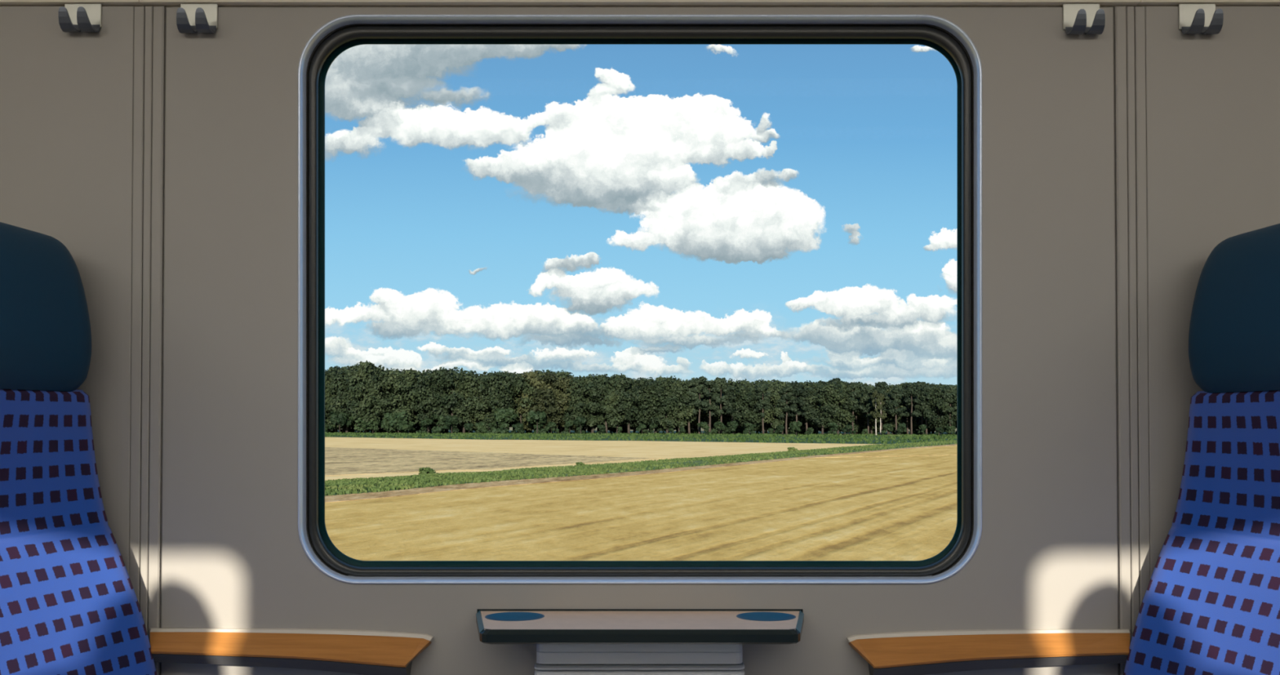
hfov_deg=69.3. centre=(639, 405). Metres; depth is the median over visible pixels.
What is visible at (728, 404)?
pine tree
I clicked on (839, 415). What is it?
broadleaf tree
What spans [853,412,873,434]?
bush
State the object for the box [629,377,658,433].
broadleaf tree
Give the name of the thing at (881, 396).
birch tree
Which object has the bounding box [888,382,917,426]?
broadleaf tree
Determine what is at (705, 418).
bush
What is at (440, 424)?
bush
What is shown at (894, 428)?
bush
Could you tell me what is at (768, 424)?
bush
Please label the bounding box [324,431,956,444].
grass
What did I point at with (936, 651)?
armrest
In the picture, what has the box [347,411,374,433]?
bush
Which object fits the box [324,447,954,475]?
field
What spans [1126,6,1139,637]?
trim
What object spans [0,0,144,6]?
trim
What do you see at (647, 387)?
broadleaf tree
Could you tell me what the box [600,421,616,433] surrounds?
bush
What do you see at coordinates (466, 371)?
broadleaf tree
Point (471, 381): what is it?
broadleaf tree
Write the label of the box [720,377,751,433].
broadleaf tree
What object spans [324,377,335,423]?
broadleaf tree
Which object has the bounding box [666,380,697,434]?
broadleaf tree
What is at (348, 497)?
dirt path
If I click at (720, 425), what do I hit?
bush
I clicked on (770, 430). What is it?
bush
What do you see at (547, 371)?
broadleaf tree
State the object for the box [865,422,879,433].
bush
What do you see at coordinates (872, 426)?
broadleaf tree
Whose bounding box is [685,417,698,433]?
bush
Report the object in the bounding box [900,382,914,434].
pine tree
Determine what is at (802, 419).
bush
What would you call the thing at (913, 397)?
broadleaf tree
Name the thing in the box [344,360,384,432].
broadleaf tree
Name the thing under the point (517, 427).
bush
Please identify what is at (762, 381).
broadleaf tree
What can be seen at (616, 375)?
broadleaf tree
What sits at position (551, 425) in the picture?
bush
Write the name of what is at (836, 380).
pine tree
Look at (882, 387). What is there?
pine tree
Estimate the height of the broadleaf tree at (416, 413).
13.675 m
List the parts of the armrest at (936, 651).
edge trim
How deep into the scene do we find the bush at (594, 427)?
211.75 m
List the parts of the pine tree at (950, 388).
crown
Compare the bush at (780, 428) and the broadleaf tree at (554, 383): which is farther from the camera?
the broadleaf tree at (554, 383)
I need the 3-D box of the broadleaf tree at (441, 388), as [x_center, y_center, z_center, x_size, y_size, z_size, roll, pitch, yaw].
[-44.781,-0.954,209.103,10.205,15.076,10.272,0,-1,-25]
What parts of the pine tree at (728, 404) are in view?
crown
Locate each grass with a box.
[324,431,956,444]
[324,440,956,496]
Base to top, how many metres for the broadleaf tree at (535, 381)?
14.074 m
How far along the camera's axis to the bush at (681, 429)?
192.81 m
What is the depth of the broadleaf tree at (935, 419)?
187.24 m
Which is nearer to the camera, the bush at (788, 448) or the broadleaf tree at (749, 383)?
the bush at (788, 448)
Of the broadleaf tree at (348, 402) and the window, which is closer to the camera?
the window
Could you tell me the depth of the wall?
1.63 m
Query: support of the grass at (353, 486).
on the ground at (510, 428)
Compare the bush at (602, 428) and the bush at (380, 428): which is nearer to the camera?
the bush at (602, 428)
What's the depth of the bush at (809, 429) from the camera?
188.71 m
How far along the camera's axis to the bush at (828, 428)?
202.45 m
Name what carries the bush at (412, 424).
on the ground at (510, 428)
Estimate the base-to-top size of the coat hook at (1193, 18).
0.059 m
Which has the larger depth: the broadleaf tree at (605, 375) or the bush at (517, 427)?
the broadleaf tree at (605, 375)
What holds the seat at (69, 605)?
on the floor
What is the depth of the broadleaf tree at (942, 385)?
204.14 m
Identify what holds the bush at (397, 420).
on the ground at (510, 428)
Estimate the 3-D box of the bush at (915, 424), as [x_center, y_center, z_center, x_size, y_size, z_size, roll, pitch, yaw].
[58.495,4.592,199.163,3.417,3.989,3.370,0,-1,-10]
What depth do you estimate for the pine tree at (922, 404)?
188.94 m
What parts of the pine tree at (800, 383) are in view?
crown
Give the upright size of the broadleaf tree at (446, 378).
15.069 m
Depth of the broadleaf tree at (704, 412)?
203.59 m
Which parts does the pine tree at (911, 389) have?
crown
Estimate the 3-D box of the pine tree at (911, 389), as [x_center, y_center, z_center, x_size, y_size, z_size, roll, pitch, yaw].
[55.772,0.764,190.039,4.295,11.041,4.172,-1,-1,44]
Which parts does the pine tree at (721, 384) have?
crown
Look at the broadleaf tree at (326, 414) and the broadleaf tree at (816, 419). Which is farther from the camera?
the broadleaf tree at (326, 414)
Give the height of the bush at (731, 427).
3.147 m
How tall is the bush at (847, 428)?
2.341 m
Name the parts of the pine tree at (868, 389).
crown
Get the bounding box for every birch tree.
[870,390,882,435]
[875,393,886,435]
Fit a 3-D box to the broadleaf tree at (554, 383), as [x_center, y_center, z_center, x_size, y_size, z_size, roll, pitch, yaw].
[-19.327,-0.346,202.770,9.195,13.661,8.741,0,-1,-29]
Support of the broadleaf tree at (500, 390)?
on the ground at (510, 428)
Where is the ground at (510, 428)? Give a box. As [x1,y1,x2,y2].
[337,423,956,435]
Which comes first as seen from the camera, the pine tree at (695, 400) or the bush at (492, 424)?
the pine tree at (695, 400)
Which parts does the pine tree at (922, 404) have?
crown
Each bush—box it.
[328,410,352,432]
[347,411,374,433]
[368,417,380,433]
[378,427,386,432]
[380,418,390,432]
[383,408,412,433]
[407,421,415,432]
[415,417,434,433]
[417,466,435,475]
[431,413,444,433]
[443,415,459,433]
[463,422,473,433]
[475,421,488,433]
[485,417,497,433]
[490,407,518,434]
[510,419,533,431]
[511,422,524,433]
[524,410,549,434]
[545,421,559,432]
[561,419,573,434]
[573,416,586,434]
[575,462,584,465]
[586,426,595,432]
[595,424,605,434]
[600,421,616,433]
[617,426,622,433]
[621,424,637,432]
[635,423,648,433]
[647,422,657,434]
[667,428,675,434]
[677,426,685,434]
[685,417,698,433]
[697,421,712,434]
[703,417,719,433]
[710,421,726,434]
[724,421,738,434]
[734,425,744,433]
[742,422,755,434]
[755,420,771,433]
[766,427,773,434]
[773,424,784,434]
[786,418,800,433]
[787,447,798,451]
[789,421,801,435]
[792,410,808,434]
[804,427,813,435]
[819,422,831,434]
[826,422,839,435]
[841,424,856,435]
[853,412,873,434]
[861,428,868,434]
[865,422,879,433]
[881,423,893,434]
[889,417,906,434]
[896,422,906,435]
[903,417,919,435]
[917,417,932,434]
[917,424,926,435]
[934,426,943,435]
[945,425,955,435]
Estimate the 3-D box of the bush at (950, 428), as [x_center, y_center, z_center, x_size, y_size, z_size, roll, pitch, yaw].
[62.070,5.121,184.991,2.021,2.170,2.245,0,-1,2]
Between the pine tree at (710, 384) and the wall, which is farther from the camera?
the pine tree at (710, 384)
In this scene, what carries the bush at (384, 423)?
on the ground at (510, 428)
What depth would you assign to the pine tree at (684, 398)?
197.62 m
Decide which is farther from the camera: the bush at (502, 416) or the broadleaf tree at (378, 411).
the broadleaf tree at (378, 411)
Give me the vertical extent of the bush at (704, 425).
3.102 m
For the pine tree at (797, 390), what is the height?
11.248 m
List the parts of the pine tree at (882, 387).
crown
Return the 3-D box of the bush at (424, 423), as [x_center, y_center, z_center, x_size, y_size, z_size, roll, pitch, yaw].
[-47.607,4.666,205.064,4.131,4.030,4.073,0,-1,8]
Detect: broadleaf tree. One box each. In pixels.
[324,365,346,432]
[324,369,362,432]
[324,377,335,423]
[324,388,333,422]
[326,368,348,433]
[337,365,377,432]
[343,366,355,432]
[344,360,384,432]
[357,363,392,433]
[372,368,408,432]
[380,368,421,433]
[392,374,431,433]
[407,371,444,433]
[413,369,448,433]
[417,368,456,433]
[426,369,464,433]
[430,366,474,432]
[447,372,480,433]
[456,370,478,432]
[460,374,493,433]
[465,370,492,431]
[475,373,515,431]
[485,372,526,429]
[488,370,519,428]
[505,374,536,426]
[514,371,553,432]
[522,369,556,428]
[530,372,567,432]
[551,369,575,433]
[551,376,577,431]
[562,376,591,428]
[568,373,606,434]
[568,377,597,429]
[584,373,610,431]
[590,376,623,433]
[599,379,636,433]
[606,373,627,427]
[611,375,648,433]
[623,377,644,433]
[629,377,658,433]
[635,380,671,433]
[647,378,686,433]
[655,375,682,432]
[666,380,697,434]
[676,378,706,433]
[685,377,707,433]
[701,382,733,425]
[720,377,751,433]
[731,383,764,431]
[733,380,764,431]
[753,378,781,433]
[756,383,790,433]
[764,379,804,434]
[785,381,795,433]
[800,382,824,434]
[803,380,826,433]
[804,384,839,435]
[819,379,858,435]
[835,382,871,434]
[857,382,888,434]
[866,383,906,435]
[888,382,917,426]
[903,395,921,431]
[914,382,944,434]
[920,382,956,434]
[950,384,956,422]
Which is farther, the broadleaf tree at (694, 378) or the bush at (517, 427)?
the broadleaf tree at (694, 378)
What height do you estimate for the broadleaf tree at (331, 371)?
15.668 m
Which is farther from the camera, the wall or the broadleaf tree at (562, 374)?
the broadleaf tree at (562, 374)
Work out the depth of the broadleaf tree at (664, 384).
195.41 m
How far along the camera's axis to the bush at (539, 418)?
198.68 m
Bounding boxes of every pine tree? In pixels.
[679,380,701,434]
[688,376,710,434]
[697,380,719,431]
[699,383,711,426]
[711,377,728,434]
[721,386,742,434]
[753,383,774,434]
[773,385,799,435]
[787,381,807,434]
[787,382,806,434]
[796,387,819,431]
[829,377,844,400]
[841,382,866,435]
[859,385,876,434]
[869,382,891,434]
[885,386,906,435]
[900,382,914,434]
[903,382,922,434]
[912,381,926,435]
[918,386,936,434]
[938,384,956,435]
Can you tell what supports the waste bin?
attached to the wall
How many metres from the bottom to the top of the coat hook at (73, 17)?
0.056 m
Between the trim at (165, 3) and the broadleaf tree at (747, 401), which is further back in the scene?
the broadleaf tree at (747, 401)
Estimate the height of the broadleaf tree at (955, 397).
10.505 m
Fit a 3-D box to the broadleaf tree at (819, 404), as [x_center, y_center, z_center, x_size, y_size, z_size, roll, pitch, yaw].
[38.272,0.767,200.866,8.561,11.377,6.869,1,-1,-42]
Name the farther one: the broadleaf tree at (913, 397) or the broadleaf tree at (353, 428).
the broadleaf tree at (353, 428)
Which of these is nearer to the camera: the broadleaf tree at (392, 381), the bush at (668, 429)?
the bush at (668, 429)
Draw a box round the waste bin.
[534,644,744,674]
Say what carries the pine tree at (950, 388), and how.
on the ground at (510, 428)
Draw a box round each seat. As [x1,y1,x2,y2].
[0,222,156,674]
[1123,223,1279,674]
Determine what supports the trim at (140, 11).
attached to the wall
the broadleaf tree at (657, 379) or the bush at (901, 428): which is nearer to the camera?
the bush at (901, 428)
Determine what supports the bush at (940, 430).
on the ground at (510, 428)
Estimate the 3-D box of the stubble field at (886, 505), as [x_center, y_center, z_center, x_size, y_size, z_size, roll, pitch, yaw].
[25.000,4.476,81.227,190.000,0.001,153.314,0,-1,0]
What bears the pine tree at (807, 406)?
on the ground at (510, 428)
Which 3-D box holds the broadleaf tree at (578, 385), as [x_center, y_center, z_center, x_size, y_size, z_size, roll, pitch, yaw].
[-13.185,0.140,201.981,7.218,12.664,8.268,0,-1,0]
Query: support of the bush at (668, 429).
on the ground at (510, 428)
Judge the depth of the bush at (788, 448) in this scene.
91.16 m
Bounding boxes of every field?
[324,437,881,480]
[324,445,956,560]
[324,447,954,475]
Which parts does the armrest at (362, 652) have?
edge trim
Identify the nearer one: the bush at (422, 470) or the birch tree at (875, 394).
the bush at (422, 470)
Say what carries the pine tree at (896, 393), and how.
on the ground at (510, 428)
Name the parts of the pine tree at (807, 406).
crown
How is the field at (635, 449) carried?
on the ground at (510, 428)
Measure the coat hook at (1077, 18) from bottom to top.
0.059 m
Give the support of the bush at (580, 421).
on the ground at (510, 428)
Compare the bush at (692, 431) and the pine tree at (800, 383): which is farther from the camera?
the bush at (692, 431)
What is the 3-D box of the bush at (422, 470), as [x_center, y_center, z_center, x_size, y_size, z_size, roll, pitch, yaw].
[-12.137,3.797,52.834,0.970,0.550,0.967,0,-1,-28]
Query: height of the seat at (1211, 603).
1.338 m
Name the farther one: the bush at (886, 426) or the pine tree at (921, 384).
the pine tree at (921, 384)
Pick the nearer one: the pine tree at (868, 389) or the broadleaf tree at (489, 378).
the pine tree at (868, 389)
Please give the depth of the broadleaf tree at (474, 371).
215.17 m
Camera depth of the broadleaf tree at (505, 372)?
211.68 m
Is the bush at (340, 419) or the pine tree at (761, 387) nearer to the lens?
the pine tree at (761, 387)
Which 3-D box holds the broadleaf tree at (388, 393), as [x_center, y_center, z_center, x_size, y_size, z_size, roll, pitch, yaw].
[-57.217,-0.890,211.425,10.109,15.021,10.204,-1,-1,43]
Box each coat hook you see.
[57,3,102,31]
[176,3,217,33]
[1062,3,1105,34]
[1178,3,1223,34]
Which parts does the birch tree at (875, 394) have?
crown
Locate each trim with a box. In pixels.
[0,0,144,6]
[129,6,145,607]
[139,0,1140,7]
[140,6,153,633]
[147,6,165,674]
[1113,6,1131,674]
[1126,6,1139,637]
[1133,6,1150,608]
[1135,0,1279,6]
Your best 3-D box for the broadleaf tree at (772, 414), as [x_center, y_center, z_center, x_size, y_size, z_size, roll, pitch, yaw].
[28.391,0.876,195.049,7.717,10.976,6.192,1,-1,-44]
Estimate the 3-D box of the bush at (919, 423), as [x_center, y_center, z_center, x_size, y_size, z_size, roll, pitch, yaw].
[61.572,4.406,199.614,3.621,4.060,4.465,0,-1,2]
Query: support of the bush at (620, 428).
on the ground at (510, 428)
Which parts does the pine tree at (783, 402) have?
crown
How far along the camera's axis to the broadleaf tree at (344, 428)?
218.26 m
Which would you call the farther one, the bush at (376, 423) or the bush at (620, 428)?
the bush at (376, 423)
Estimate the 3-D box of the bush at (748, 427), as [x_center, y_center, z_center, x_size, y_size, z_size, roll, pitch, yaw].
[22.569,4.970,191.112,2.712,2.665,2.740,0,-1,-17]
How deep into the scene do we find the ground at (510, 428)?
240.83 m
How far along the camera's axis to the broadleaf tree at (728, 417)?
203.69 m
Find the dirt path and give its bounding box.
[324,444,956,502]
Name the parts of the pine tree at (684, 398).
crown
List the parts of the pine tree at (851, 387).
crown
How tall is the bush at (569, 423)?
3.610 m
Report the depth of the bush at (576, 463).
62.78 m
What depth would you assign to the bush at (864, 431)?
186.60 m
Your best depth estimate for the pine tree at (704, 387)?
204.31 m
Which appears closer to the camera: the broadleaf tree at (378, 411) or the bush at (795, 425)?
the bush at (795, 425)
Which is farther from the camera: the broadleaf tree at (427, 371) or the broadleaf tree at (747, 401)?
the broadleaf tree at (427, 371)
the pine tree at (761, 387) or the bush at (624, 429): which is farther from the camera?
the bush at (624, 429)
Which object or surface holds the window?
in the wall
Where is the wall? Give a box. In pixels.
[0,6,1279,674]
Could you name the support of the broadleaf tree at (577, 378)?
on the ground at (510, 428)
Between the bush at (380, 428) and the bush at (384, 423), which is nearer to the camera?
the bush at (384, 423)
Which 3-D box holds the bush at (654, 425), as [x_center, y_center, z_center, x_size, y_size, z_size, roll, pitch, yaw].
[2.595,5.053,195.887,2.421,2.877,2.388,-1,-1,32]
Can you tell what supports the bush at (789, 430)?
on the ground at (510, 428)
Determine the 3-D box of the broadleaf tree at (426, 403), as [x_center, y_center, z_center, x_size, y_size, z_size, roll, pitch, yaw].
[-47.049,-0.539,206.873,8.660,14.177,10.793,1,-1,-37]
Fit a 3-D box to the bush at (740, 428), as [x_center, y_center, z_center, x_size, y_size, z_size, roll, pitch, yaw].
[23.245,3.855,205.423,5.923,5.345,5.985,-1,-1,36]
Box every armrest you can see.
[150,628,433,674]
[846,629,1129,674]
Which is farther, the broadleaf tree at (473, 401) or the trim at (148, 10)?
the broadleaf tree at (473, 401)
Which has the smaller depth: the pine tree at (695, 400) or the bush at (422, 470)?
the bush at (422, 470)
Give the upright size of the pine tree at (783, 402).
10.428 m
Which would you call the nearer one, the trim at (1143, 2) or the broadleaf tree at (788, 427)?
the trim at (1143, 2)
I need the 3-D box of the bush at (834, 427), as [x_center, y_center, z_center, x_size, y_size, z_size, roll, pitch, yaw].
[39.425,4.873,188.724,2.545,2.784,2.572,-1,-1,29]
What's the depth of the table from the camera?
1.50 m
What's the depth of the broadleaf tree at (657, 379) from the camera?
205.37 m
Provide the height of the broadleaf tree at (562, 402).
12.835 m
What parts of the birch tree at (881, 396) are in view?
crown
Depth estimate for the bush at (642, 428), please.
194.65 m
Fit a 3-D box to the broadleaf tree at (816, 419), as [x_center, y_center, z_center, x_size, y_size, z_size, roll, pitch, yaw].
[37.907,1.011,192.591,6.990,10.627,8.007,1,-1,-32]
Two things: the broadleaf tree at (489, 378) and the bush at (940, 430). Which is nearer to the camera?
the bush at (940, 430)
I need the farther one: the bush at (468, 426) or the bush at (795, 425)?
the bush at (468, 426)
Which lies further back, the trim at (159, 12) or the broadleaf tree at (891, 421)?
the broadleaf tree at (891, 421)
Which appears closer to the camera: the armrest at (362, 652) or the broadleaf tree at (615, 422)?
the armrest at (362, 652)
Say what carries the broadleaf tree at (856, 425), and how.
on the ground at (510, 428)
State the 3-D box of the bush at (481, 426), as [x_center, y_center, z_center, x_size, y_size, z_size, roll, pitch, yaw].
[-34.650,4.961,202.611,2.933,3.043,2.963,0,-1,-29]
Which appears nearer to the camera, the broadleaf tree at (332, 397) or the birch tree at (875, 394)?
the birch tree at (875, 394)
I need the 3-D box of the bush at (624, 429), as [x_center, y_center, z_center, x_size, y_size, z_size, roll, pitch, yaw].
[-2.552,4.262,212.298,4.277,4.746,5.274,0,-1,-4]
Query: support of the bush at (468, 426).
on the ground at (510, 428)
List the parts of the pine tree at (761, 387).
crown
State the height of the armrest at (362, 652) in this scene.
0.092 m
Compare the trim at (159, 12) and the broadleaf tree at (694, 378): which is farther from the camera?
the broadleaf tree at (694, 378)
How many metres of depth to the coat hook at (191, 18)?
1.63 m
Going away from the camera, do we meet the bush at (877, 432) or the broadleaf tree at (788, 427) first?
the bush at (877, 432)
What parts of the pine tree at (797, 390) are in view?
crown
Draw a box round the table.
[475,608,804,644]
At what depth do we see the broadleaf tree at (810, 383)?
208.88 m
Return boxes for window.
[297,14,982,584]
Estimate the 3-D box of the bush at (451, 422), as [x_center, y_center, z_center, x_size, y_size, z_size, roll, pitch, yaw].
[-41.560,4.349,204.152,3.569,4.316,4.401,0,-1,-14]
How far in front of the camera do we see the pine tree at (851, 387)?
190.84 m
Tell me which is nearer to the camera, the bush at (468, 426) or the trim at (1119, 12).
the trim at (1119, 12)
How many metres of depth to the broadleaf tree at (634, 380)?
207.25 m
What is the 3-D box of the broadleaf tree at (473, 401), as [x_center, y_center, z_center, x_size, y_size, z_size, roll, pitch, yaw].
[-35.684,-0.131,206.489,9.164,13.348,9.250,-1,-1,32]
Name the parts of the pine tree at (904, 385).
crown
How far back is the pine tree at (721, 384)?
195.79 m
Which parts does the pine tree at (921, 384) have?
crown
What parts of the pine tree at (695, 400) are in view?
crown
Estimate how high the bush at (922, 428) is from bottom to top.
2.409 m
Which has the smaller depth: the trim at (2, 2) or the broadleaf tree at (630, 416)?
the trim at (2, 2)
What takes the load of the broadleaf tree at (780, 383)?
on the ground at (510, 428)
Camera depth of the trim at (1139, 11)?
1.63 m
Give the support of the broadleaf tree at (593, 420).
on the ground at (510, 428)
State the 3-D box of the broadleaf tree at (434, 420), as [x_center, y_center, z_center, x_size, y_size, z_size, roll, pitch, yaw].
[-45.659,-0.914,216.823,12.657,15.239,11.743,0,-1,17]
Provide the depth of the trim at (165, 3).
1.63 m
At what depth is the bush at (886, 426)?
185.15 m
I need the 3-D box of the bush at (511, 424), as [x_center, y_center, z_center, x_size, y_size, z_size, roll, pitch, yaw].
[-27.171,4.024,216.151,5.790,5.342,4.695,1,-1,-41]
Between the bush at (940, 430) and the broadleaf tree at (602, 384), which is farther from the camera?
the broadleaf tree at (602, 384)
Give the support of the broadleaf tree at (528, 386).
on the ground at (510, 428)
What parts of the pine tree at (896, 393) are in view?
crown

